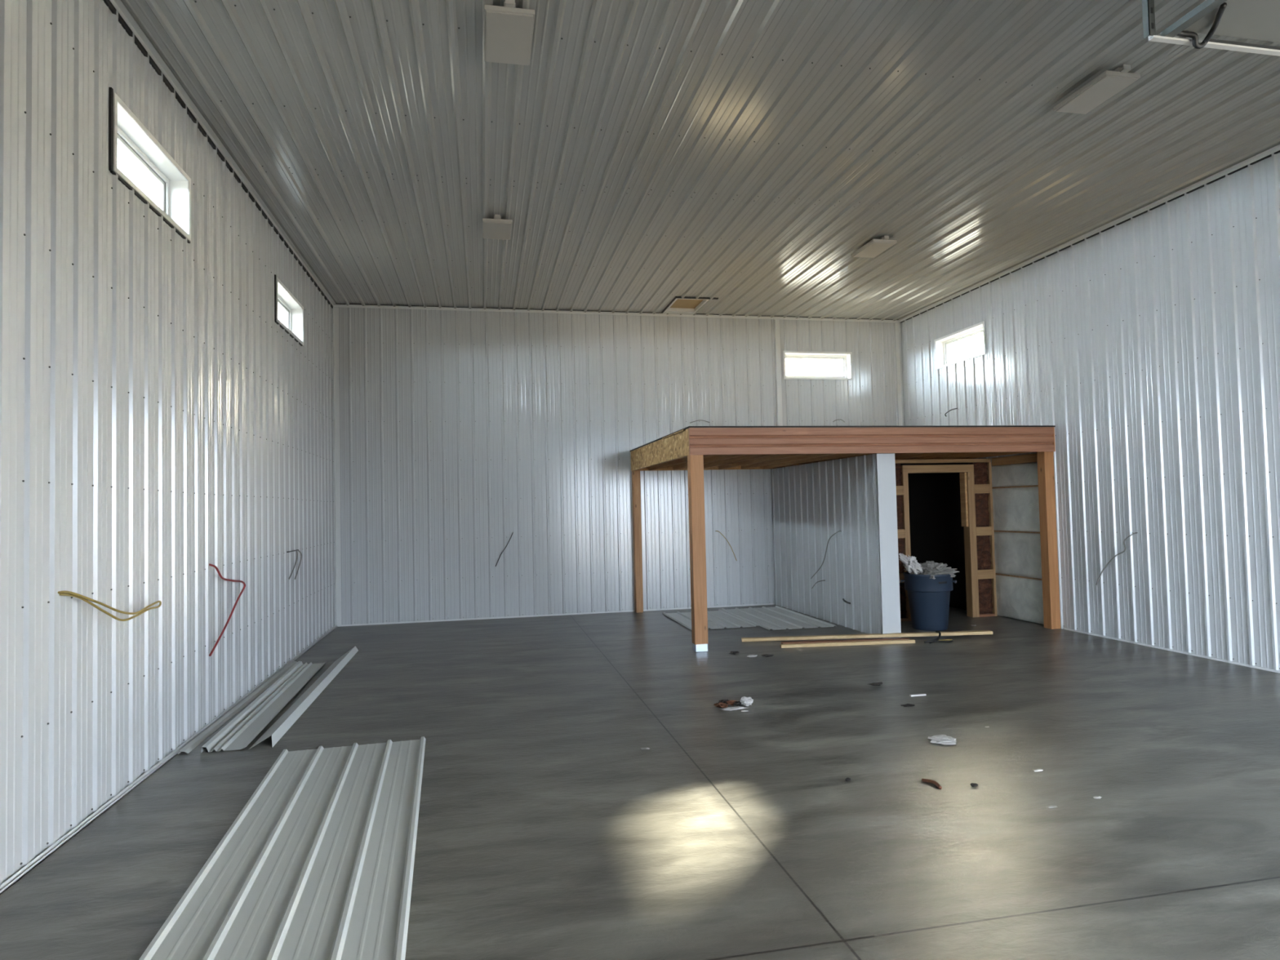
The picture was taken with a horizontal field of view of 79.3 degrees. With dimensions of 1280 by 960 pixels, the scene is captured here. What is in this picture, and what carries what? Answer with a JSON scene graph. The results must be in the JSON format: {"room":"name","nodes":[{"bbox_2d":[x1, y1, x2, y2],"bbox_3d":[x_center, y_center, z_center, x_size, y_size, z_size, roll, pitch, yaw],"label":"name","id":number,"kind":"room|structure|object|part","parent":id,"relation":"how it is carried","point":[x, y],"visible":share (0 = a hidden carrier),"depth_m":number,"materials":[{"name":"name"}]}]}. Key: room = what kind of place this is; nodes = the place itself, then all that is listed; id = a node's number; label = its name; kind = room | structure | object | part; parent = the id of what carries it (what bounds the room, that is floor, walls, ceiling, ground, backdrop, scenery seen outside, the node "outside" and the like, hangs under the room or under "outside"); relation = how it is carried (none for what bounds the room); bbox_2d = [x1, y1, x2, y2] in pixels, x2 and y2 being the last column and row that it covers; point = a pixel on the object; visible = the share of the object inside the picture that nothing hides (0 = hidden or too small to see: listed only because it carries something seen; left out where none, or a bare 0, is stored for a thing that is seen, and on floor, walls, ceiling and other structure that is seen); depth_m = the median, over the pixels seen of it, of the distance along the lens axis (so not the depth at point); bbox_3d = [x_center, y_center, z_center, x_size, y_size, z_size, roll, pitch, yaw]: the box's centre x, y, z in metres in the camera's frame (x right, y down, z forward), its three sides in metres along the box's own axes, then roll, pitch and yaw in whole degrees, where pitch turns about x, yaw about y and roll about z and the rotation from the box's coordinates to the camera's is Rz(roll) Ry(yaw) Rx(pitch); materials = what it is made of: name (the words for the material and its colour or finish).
{"room":"metal workshop garage","nodes":[
{"label":"metal workshop garage","id":0,"kind":"room"},
{"bbox_2d":[0,0,335,884],"bbox_3d":[-3.406,-0.502,5.262,0.188,5.301,13.462,-1,-2,-12],"label":"wall","id":1,"kind":"structure","parent":0,"point":[159,424],"depth_m":4.86,"materials":[{"name":"white metal"}]},
{"bbox_2d":[57,591,161,621],"bbox_3d":[-3.051,0.716,4.556,0.108,0.228,0.988,-1,-2,-4],"label":"electrical cable","id":2,"kind":"object","parent":1,"relation":"attached to","point":[82,597],"visible":1,"depth_m":4.33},
{"bbox_2d":[108,87,191,243],"bbox_3d":[-3.442,-2.115,5.326,0.194,0.521,1.295,-1,-2,-12],"label":"window","id":3,"kind":"structure","parent":1,"relation":"in","point":[125,129],"depth_m":5.45,"materials":[{"name":"white plastic"}]},
{"bbox_3d":[-3.518,-2.111,5.319,0.030,0.351,1.126,-1,-2,-12],"label":"sash","id":4,"kind":"part","parent":3,"relation":"part of","materials":[{"name":"white plastic"}]},
{"bbox_3d":[-3.511,-2.111,5.320,0.055,0.421,1.196,-1,-2,-12],"label":"frame","id":5,"kind":"part","parent":3,"relation":"part of","materials":[{"name":"white plastic"}]},
{"bbox_2d":[0,625,337,894],"bbox_3d":[-3.259,1.930,5.193,0.034,0.030,13.122,-1,-2,-12],"label":"baseboard","id":6,"kind":"structure","parent":1,"relation":"attached to","point":[6,884],"depth_m":4.59,"materials":[{"name":"white metal"}]},
{"bbox_2d":[117,142,285,315],"bbox_3d":[-3.784,-2.804,5.278,0.465,0.200,15.122,-1,-2,-12],"label":"window","id":7,"kind":"structure","parent":1,"relation":"attached to","point":[120,148],"depth_m":6.60,"materials":[{"name":"glass"}]},
{"bbox_2d":[102,0,336,308],"bbox_3d":[-3.358,-2.901,5.369,0.060,0.067,13.122,-1,-2,-12],"label":"trim","id":8,"kind":"structure","parent":1,"relation":"attached to","point":[126,20],"depth_m":6.17,"materials":[{"name":"white metal"}]},
{"bbox_2d":[208,563,245,656],"bbox_3d":[-3.538,1.056,6.581,0.077,0.728,0.917,-1,-2,-12],"label":"electrical cable","id":9,"kind":"object","parent":1,"relation":"attached to","point":[211,565],"visible":1,"depth_m":6.53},
{"bbox_2d":[274,274,303,346],"bbox_3d":[-4.205,-1.963,9.072,0.194,0.521,1.315,-1,-2,-12],"label":"window","id":10,"kind":"structure","parent":1,"relation":"in","point":[294,310],"depth_m":9.43,"materials":[{"name":"white plastic"}]},
{"bbox_3d":[-4.280,-1.959,9.064,0.030,0.351,1.146,-1,-2,-12],"label":"sash","id":11,"kind":"part","parent":10,"relation":"part of","materials":[{"name":"white plastic"}]},
{"bbox_3d":[-4.274,-1.959,9.065,0.055,0.421,1.216,-1,-2,-12],"label":"frame","id":12,"kind":"part","parent":10,"relation":"part of","materials":[{"name":"white plastic"}]},
{"bbox_2d":[286,549,302,579],"bbox_3d":[-4.059,0.996,9.062,0.043,0.340,0.630,-1,-2,-12],"label":"cable","id":13,"kind":"object","parent":1,"relation":"hanging from","point":[296,550],"visible":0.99,"depth_m":9.10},
{"bbox_2d":[333,306,898,625],"bbox_3d":[-0.009,-0.313,12.724,9.826,5.301,0.188,-1,-2,-12],"label":"wall","id":14,"kind":"structure","parent":0,"point":[461,433],"depth_m":12.36,"materials":[{"name":"white metal"}]},
{"bbox_2d":[333,306,341,626],"bbox_3d":[-4.577,-0.216,11.667,0.071,4.841,0.051,-1,-2,-12],"label":"trim","id":15,"kind":"structure","parent":14,"relation":"attached to","point":[335,310],"depth_m":11.69,"materials":[{"name":"white metal"}]},
{"bbox_2d":[495,532,513,566],"bbox_3d":[-2.131,1.089,12.125,0.290,0.530,0.068,-1,-2,-12],"label":"electrical cable","id":16,"kind":"object","parent":14,"relation":"attached to","point":[513,532],"visible":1,"depth_m":12.11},
{"bbox_2d":[337,603,773,626],"bbox_3d":[-1.143,2.139,12.295,6.945,0.022,0.006,-1,-2,-12],"label":"baseboard","id":17,"kind":"structure","parent":14,"relation":"attached to","point":[765,603],"depth_m":12.20,"materials":[{"name":"grey metal"}]},
{"bbox_2d":[333,303,898,322],"bbox_3d":[-0.042,-2.737,12.698,9.486,0.052,0.041,-1,-2,-12],"label":"trim","id":18,"kind":"structure","parent":14,"relation":"attached to","point":[343,305],"depth_m":12.59,"materials":[{"name":"white metal"}]},
{"bbox_2d":[715,530,737,560],"bbox_3d":[1.439,1.095,12.836,0.344,0.513,0.055,-1,-2,-3],"label":"electrical cable","id":19,"kind":"object","parent":14,"relation":"attached to","point":[716,531],"visible":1,"depth_m":12.83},
{"bbox_2d":[773,319,782,426],"bbox_3d":[2.369,-1.634,13.161,0.090,2.221,0.045,-1,-2,-12],"label":"trim","id":20,"kind":"structure","parent":14,"relation":"attached to","point":[776,322],"depth_m":13.16,"materials":[{"name":"white metal"}]},
{"bbox_2d":[782,351,853,379],"bbox_3d":[3.059,-1.973,13.413,1.271,0.489,0.194,-1,-2,-12],"label":"window","id":21,"kind":"structure","parent":14,"relation":"in","point":[846,357],"depth_m":13.44,"materials":[{"name":"white plastic"}]},
{"bbox_3d":[3.044,-1.970,13.488,1.133,0.351,0.030,-1,-2,-12],"label":"sash","id":22,"kind":"part","parent":21,"relation":"part of","materials":[{"name":"glass"}]},
{"bbox_2d":[895,322,903,426],"bbox_3d":[4.579,-1.679,13.591,0.071,2.201,0.051,-1,-2,-12],"label":"trim","id":23,"kind":"structure","parent":14,"relation":"attached to","point":[898,336],"depth_m":13.62,"materials":[{"name":"white metal"}]},
{"bbox_2d":[0,604,1279,959],"bbox_3d":[1.373,1.972,6.135,9.826,0.200,13.462,-1,-2,-12],"label":"floor","id":24,"kind":"structure","parent":0,"point":[546,830],"depth_m":4.37,"materials":[{"name":"concrete"}]},
{"bbox_2d":[177,661,297,754],"bbox_3d":[-3.598,2.011,7.162,0.065,0.023,3.380,-1,-2,-12],"label":"trim offcut","id":25,"kind":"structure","parent":24,"relation":"on","point":[207,732],"depth_m":6.57,"materials":[{"name":"paint"}]},
{"bbox_2d":[200,661,325,753],"bbox_3d":[-3.344,1.993,7.128,0.300,0.046,3.256,-1,-2,-13],"label":"metal panel","id":26,"kind":"structure","parent":24,"relation":"on","point":[239,732],"depth_m":6.60,"materials":[{"name":"paint"}]},
{"bbox_2d":[138,736,426,959],"bbox_3d":[-1.631,1.849,3.852,0.988,0.020,3.640,-1,-2,-14],"label":"sheet","id":27,"kind":"object","parent":24,"relation":"on","point":[317,864],"visible":1,"depth_m":3.67,"materials":[{"name":"white metal"}]},
{"bbox_2d":[248,645,358,749],"bbox_3d":[-3.152,1.997,7.550,0.165,0.059,4.000,-1,-2,-12],"label":"trim offcut","id":28,"kind":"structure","parent":24,"relation":"on","point":[289,717],"depth_m":6.85,"materials":[{"name":"paint"}]},
{"bbox_2d":[640,746,649,749],"bbox_3d":[0.035,1.868,5.371,0.070,0.014,0.045,-1,-2,-12],"label":"scrap","id":29,"kind":"object","parent":24,"relation":"on","point":[641,748],"visible":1,"depth_m":5.36,"materials":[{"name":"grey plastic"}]},
{"bbox_2d":[662,609,758,630],"bbox_3d":[0.994,2.050,11.384,0.958,0.020,1.740,-1,-2,-12],"label":"sheet","id":30,"kind":"object","parent":24,"relation":"on","point":[719,619],"visible":0.75,"depth_m":11.28,"materials":[{"name":"grey metal"}]},
{"bbox_2d":[713,696,753,711],"bbox_3d":[0.772,1.854,6.418,0.316,0.082,0.248,-2,-2,18],"label":"paper wad","id":31,"kind":"object","parent":24,"relation":"on","point":[746,701],"visible":1,"depth_m":6.43,"materials":[{"name":"white paper"}]},
{"bbox_2d":[747,654,756,657],"bbox_3d":[1.246,1.950,8.562,0.124,0.023,0.066,-1,-2,-12],"label":"paper scrap","id":32,"kind":"object","parent":24,"relation":"on","point":[748,655],"visible":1,"depth_m":8.54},
{"bbox_2d":[761,654,773,657],"bbox_3d":[1.414,1.945,8.557,0.150,0.025,0.064,-1,-2,-12],"label":"scrap","id":33,"kind":"object","parent":24,"relation":"on","point":[766,655],"visible":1,"depth_m":8.53,"materials":[{"name":"black"}]},
{"bbox_2d":[721,605,835,630],"bbox_3d":[1.989,2.030,11.455,0.980,0.020,2.210,-1,-2,-12],"label":"sheet","id":34,"kind":"object","parent":24,"relation":"on","point":[776,618],"visible":0.99,"depth_m":11.29,"materials":[{"name":"grey metal"}]},
{"bbox_2d":[630,425,1060,652],"bbox_3d":[2.623,0.715,11.236,4.909,2.618,3.688,-1,-2,-12],"label":"platform","id":35,"kind":"object","parent":24,"relation":"on","point":[695,450],"visible":0.91,"depth_m":9.68,"materials":[{"name":"brown wood"}]},
{"bbox_3d":[-0.042,0.990,12.486,0.115,2.282,0.145,-1,-2,-12],"label":"post","id":36,"kind":"part","parent":35,"relation":"part of","materials":[{"name":"brown wood"}]},
{"bbox_3d":[0.225,-0.377,10.812,0.030,0.315,3.621,-1,-2,-12],"label":"panel","id":37,"kind":"part","parent":35,"relation":"part of","materials":[{"name":"brown wood"}]},
{"bbox_3d":[0.674,0.807,9.032,0.158,2.197,0.138,-1,-2,-12],"label":"post","id":38,"kind":"part","parent":35,"relation":"part of","materials":[{"name":"brown wood"}]},
{"bbox_3d":[0.703,1.945,8.989,0.143,0.088,0.124,-1,-2,-12],"label":"post","id":39,"kind":"part","parent":35,"relation":"part of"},
{"bbox_3d":[5.304,0.621,10.028,0.137,2.595,0.139,-1,-2,-12],"label":"post","id":40,"kind":"part","parent":35,"relation":"part of","materials":[{"name":"brown wood"}]},
{"bbox_2d":[781,637,909,644],"bbox_3d":[2.458,1.937,9.235,1.537,0.040,0.089,-1,-2,-3],"label":"board","id":41,"kind":"object","parent":24,"relation":"on","point":[895,638],"visible":0.62,"depth_m":9.21,"materials":[{"name":"wood"}]},
{"bbox_2d":[780,639,915,648],"bbox_3d":[2.458,1.934,9.120,1.614,0.038,0.050,-1,-2,-4],"label":"board","id":42,"kind":"object","parent":24,"relation":"on","point":[908,641],"visible":1,"depth_m":9.10,"materials":[{"name":"brown wood"}]},
{"bbox_2d":[741,630,992,641],"bbox_3d":[2.774,1.919,9.489,3.039,0.081,0.089,-1,-2,3],"label":"board","id":43,"kind":"object","parent":24,"relation":"on","point":[977,632],"visible":1,"depth_m":9.46,"materials":[{"name":"brown wood"}]},
{"bbox_2d":[868,681,882,685],"bbox_3d":[2.163,1.873,7.078,0.157,0.028,0.064,-1,-2,-12],"label":"scrap","id":44,"kind":"object","parent":24,"relation":"on","point":[881,682],"visible":1,"depth_m":7.06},
{"bbox_2d":[901,703,915,706],"bbox_3d":[2.202,1.853,6.349,0.118,0.014,0.070,-1,-2,-12],"label":"scrap","id":45,"kind":"object","parent":24,"relation":"on","point":[906,704],"visible":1,"depth_m":6.34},
{"bbox_2d":[909,693,926,696],"bbox_3d":[2.404,1.861,6.677,0.145,0.012,0.025,-1,-2,-12],"label":"stick","id":46,"kind":"object","parent":24,"relation":"on","point":[914,695],"visible":1,"depth_m":6.67,"materials":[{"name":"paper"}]},
{"bbox_2d":[900,571,956,631],"bbox_3d":[3.811,1.595,10.210,0.658,0.732,0.628,-1,-2,-12],"label":"rubbish bin","id":47,"kind":"object","parent":24,"relation":"on","point":[928,598],"visible":0.91,"depth_m":9.99,"materials":[{"name":"blue plastic"}]},
{"bbox_2d":[903,560,959,579],"bbox_3d":[3.825,1.207,10.200,0.696,0.265,0.593,-3,-3,40],"label":"wrapping","id":48,"kind":"object","parent":47,"relation":"in","point":[932,568],"visible":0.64,"depth_m":10.04,"materials":[{"name":"grey plastic"}]},
{"bbox_2d":[898,553,923,574],"bbox_3d":[3.540,1.098,10.081,0.289,0.298,0.263,-2,-2,19],"label":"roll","id":49,"kind":"object","parent":48,"relation":"on","point":[911,564],"visible":1,"depth_m":10.02,"materials":[{"name":"white paper"}]},
{"bbox_2d":[921,778,942,789],"bbox_3d":[1.736,1.797,4.573,0.046,0.024,0.151,0,-2,-24],"label":"stick","id":50,"kind":"object","parent":24,"relation":"on","point":[926,780],"visible":1,"depth_m":4.58,"materials":[{"name":"brown wood"}]},
{"bbox_2d":[924,631,953,644],"bbox_3d":[3.594,1.881,9.230,0.257,0.100,0.437,-3,-3,40],"label":"clamp","id":51,"kind":"object","parent":24,"relation":"on","point":[937,640],"visible":1,"depth_m":9.16,"materials":[{"name":"black metal"}]},
{"bbox_2d":[928,734,956,744],"bbox_3d":[2.112,1.814,5.387,0.208,0.028,0.209,-1,-2,-12],"label":"paper scrap","id":52,"kind":"object","parent":24,"relation":"on","point":[940,739],"visible":1,"depth_m":5.37,"materials":[{"name":"white paper"}]},
{"bbox_2d":[969,782,977,786],"bbox_3d":[1.962,1.790,4.528,0.042,0.021,0.031,-1,-2,-1],"label":"scrap","id":53,"kind":"object","parent":24,"relation":"on","point":[973,784],"visible":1,"depth_m":4.52,"materials":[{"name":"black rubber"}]},
{"bbox_2d":[1045,804,1057,808],"bbox_3d":[2.241,1.777,4.199,0.070,0.009,0.028,-1,-2,-12],"label":"scrap","id":54,"kind":"object","parent":24,"relation":"on","point":[1050,806],"visible":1,"depth_m":4.20,"materials":[{"name":"grey plastic"}]},
{"bbox_2d":[120,0,1279,320],"bbox_3d":[1.256,-3.112,6.317,9.826,0.226,13.462,-1,-2,-12],"label":"ceiling","id":55,"kind":"structure","parent":0,"point":[645,154],"depth_m":6.72,"materials":[{"name":"paint"}]},
{"bbox_2d":[482,214,512,239],"bbox_3d":[-1.593,-2.815,8.605,0.315,0.074,0.577,-1,-2,-12],"label":"ceiling light","id":56,"kind":"object","parent":55,"relation":"attached to","point":[496,228],"visible":1,"depth_m":8.54,"materials":[{"name":"white plastic"}]},
{"bbox_2d":[484,221,511,239],"bbox_3d":[-1.596,-2.783,8.622,0.291,0.011,0.516,-1,-2,-12],"label":"diffuser","id":57,"kind":"object","parent":56,"relation":"attached to","point":[492,229],"depth_m":8.59,"materials":[{"name":"white plastic"}]},
{"bbox_2d":[484,0,534,65],"bbox_3d":[-0.871,-2.957,5.107,0.315,0.074,0.607,-1,-2,-12],"label":"ceiling light","id":58,"kind":"object","parent":55,"relation":"attached to","point":[508,28],"visible":1,"depth_m":5.05,"materials":[{"name":"white plastic"}]},
{"bbox_2d":[661,296,718,314],"bbox_3d":[0.783,-2.810,12.338,0.680,0.077,0.955,-1,-2,-12],"label":"attic hatch","id":59,"kind":"object","parent":55,"relation":"attached to","point":[686,305],"visible":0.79,"depth_m":12.41,"materials":[{"name":"brown wood"}]},
{"bbox_3d":[0.737,-2.837,12.286,0.470,0.015,0.720,-1,-2,-12],"label":"hatch panel","id":60,"kind":"part","parent":59,"relation":"part of","materials":[{"name":"brown wood"}]},
{"bbox_2d":[851,235,897,257],"bbox_3d":[2.902,-2.885,9.554,0.315,0.074,0.597,-1,-2,-12],"label":"ceiling light","id":61,"kind":"object","parent":55,"relation":"attached to","point":[874,247],"visible":1,"depth_m":9.48,"materials":[{"name":"white plastic"}]},
{"bbox_2d":[853,241,895,257],"bbox_3d":[2.899,-2.853,9.571,0.291,0.011,0.536,-1,-2,-12],"label":"diffuser","id":62,"kind":"object","parent":61,"relation":"attached to","point":[871,249],"depth_m":9.53,"materials":[{"name":"white plastic"}]},
{"bbox_2d":[1053,64,1140,114],"bbox_3d":[3.550,-3.027,5.995,0.300,0.074,0.577,-1,-2,-12],"label":"ceiling light","id":63,"kind":"object","parent":55,"relation":"attached to","point":[1108,83],"visible":1,"depth_m":5.94,"materials":[{"name":"white plastic"}]},
{"bbox_2d":[1142,0,1279,56],"bbox_3d":[4.266,-2.566,3.767,4.054,1.204,0.266,-1,-2,-12],"label":"hanger","id":64,"kind":"object","parent":55,"relation":"hanging from","point":[1148,6],"visible":0.88,"depth_m":3.46,"materials":[{"name":"metal"}]},
{"bbox_2d":[771,453,901,638],"bbox_3d":[2.718,0.882,11.312,0.250,2.285,3.607,-1,-2,-12],"label":"wall partition","id":65,"kind":"structure","parent":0,"point":[855,496],"depth_m":10.60,"materials":[{"name":"white paint"}]},
{"bbox_2d":[810,530,841,578],"bbox_3d":[2.627,1.077,10.982,0.049,0.737,0.962,-1,-2,-14],"label":"electrical cable","id":66,"kind":"object","parent":65,"relation":"attached to","point":[838,531],"visible":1,"depth_m":10.92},
{"bbox_2d":[900,462,968,609],"bbox_3d":[3.789,0.892,12.194,2.202,2.280,2.255,-1,-2,-12],"label":"doorway","id":67,"kind":"structure","parent":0,"point":[936,530],"depth_m":12.44,"materials":[{"name":"black"}]},
{"bbox_2d":[894,458,997,621],"bbox_3d":[4.033,0.845,11.021,2.207,2.277,0.140,-1,-2,-12],"label":"wall","id":68,"kind":"structure","parent":0,"point":[975,477],"depth_m":11.13,"materials":[{"name":"beige wood"}]},
{"bbox_3d":[3.367,1.975,10.839,0.794,0.038,0.140,-1,-2,-12],"label":"plate","id":69,"kind":"part","parent":68,"relation":"part of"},
{"bbox_3d":[4.004,-0.266,11.060,2.200,0.052,0.140,-1,-2,-12],"label":"plate","id":70,"kind":"part","parent":68,"relation":"part of","materials":[{"name":"brown wood"}]},
{"bbox_3d":[4.981,1.949,11.169,0.248,0.038,0.140,-1,-2,-12],"label":"plate","id":71,"kind":"part","parent":68,"relation":"part of","materials":[{"name":"brown wood"}]},
{"bbox_2d":[900,152,1279,671],"bbox_3d":[6.035,-0.651,7.190,0.188,5.301,13.462,-1,-2,-12],"label":"wall","id":72,"kind":"structure","parent":0,"point":[1149,343],"depth_m":8.51,"materials":[{"name":"white metal"}]},
{"bbox_2d":[933,320,986,369],"bbox_3d":[5.031,-2.070,11.983,0.194,0.489,1.279,-1,-2,-12],"label":"window","id":73,"kind":"structure","parent":72,"relation":"in","point":[941,344],"depth_m":12.23,"materials":[{"name":"white plastic"}]},
{"bbox_3d":[5.099,-2.071,11.997,0.055,0.421,1.211,-1,-2,-12],"label":"frame","id":74,"kind":"part","parent":73,"relation":"part of","materials":[{"name":"white plastic"}]},
{"bbox_3d":[5.106,-2.071,11.998,0.030,0.351,1.141,-1,-2,-12],"label":"sash","id":75,"kind":"part","parent":73,"relation":"part of","materials":[{"name":"white plastic"}]},
{"bbox_2d":[991,453,1044,624],"bbox_3d":[5.005,0.843,11.814,0.060,2.270,3.489,-1,-2,-12],"label":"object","id":76,"kind":"structure","parent":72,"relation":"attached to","point":[1015,511],"depth_m":10.67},
{"bbox_2d":[897,144,1279,323],"bbox_3d":[5.876,-3.055,7.255,0.060,0.050,13.122,-1,-2,-12],"label":"trim","id":77,"kind":"structure","parent":72,"relation":"attached to","point":[1276,149],"depth_m":8.93,"materials":[{"name":"white painted steel"}]},
{"bbox_2d":[1095,532,1137,585],"bbox_3d":[5.572,0.934,9.051,0.062,0.656,0.615,-1,-2,-12],"label":"electrical cable","id":78,"kind":"object","parent":72,"relation":"attached to","point":[1108,563],"visible":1,"depth_m":9.01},
{"bbox_2d":[1064,627,1279,673],"bbox_3d":[6.367,1.714,5.266,0.006,0.022,9.410,-1,-2,-12],"label":"baseboard","id":79,"kind":"structure","parent":72,"relation":"attached to","point":[1066,628],"depth_m":8.22,"materials":[{"name":"white metal"}]},
{"bbox_3d":[2.638,-0.815,-0.273,9.826,5.351,0.188,-1,-2,-12],"label":"wall","id":80,"kind":"structure","parent":0,"visible":0},
{"bbox_2d":[1160,0,1279,43],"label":"door","id":81,"kind":"structure","parent":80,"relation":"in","point":[1253,20],"depth_m":3.38,"materials":[{"name":"metal"}]}
]}

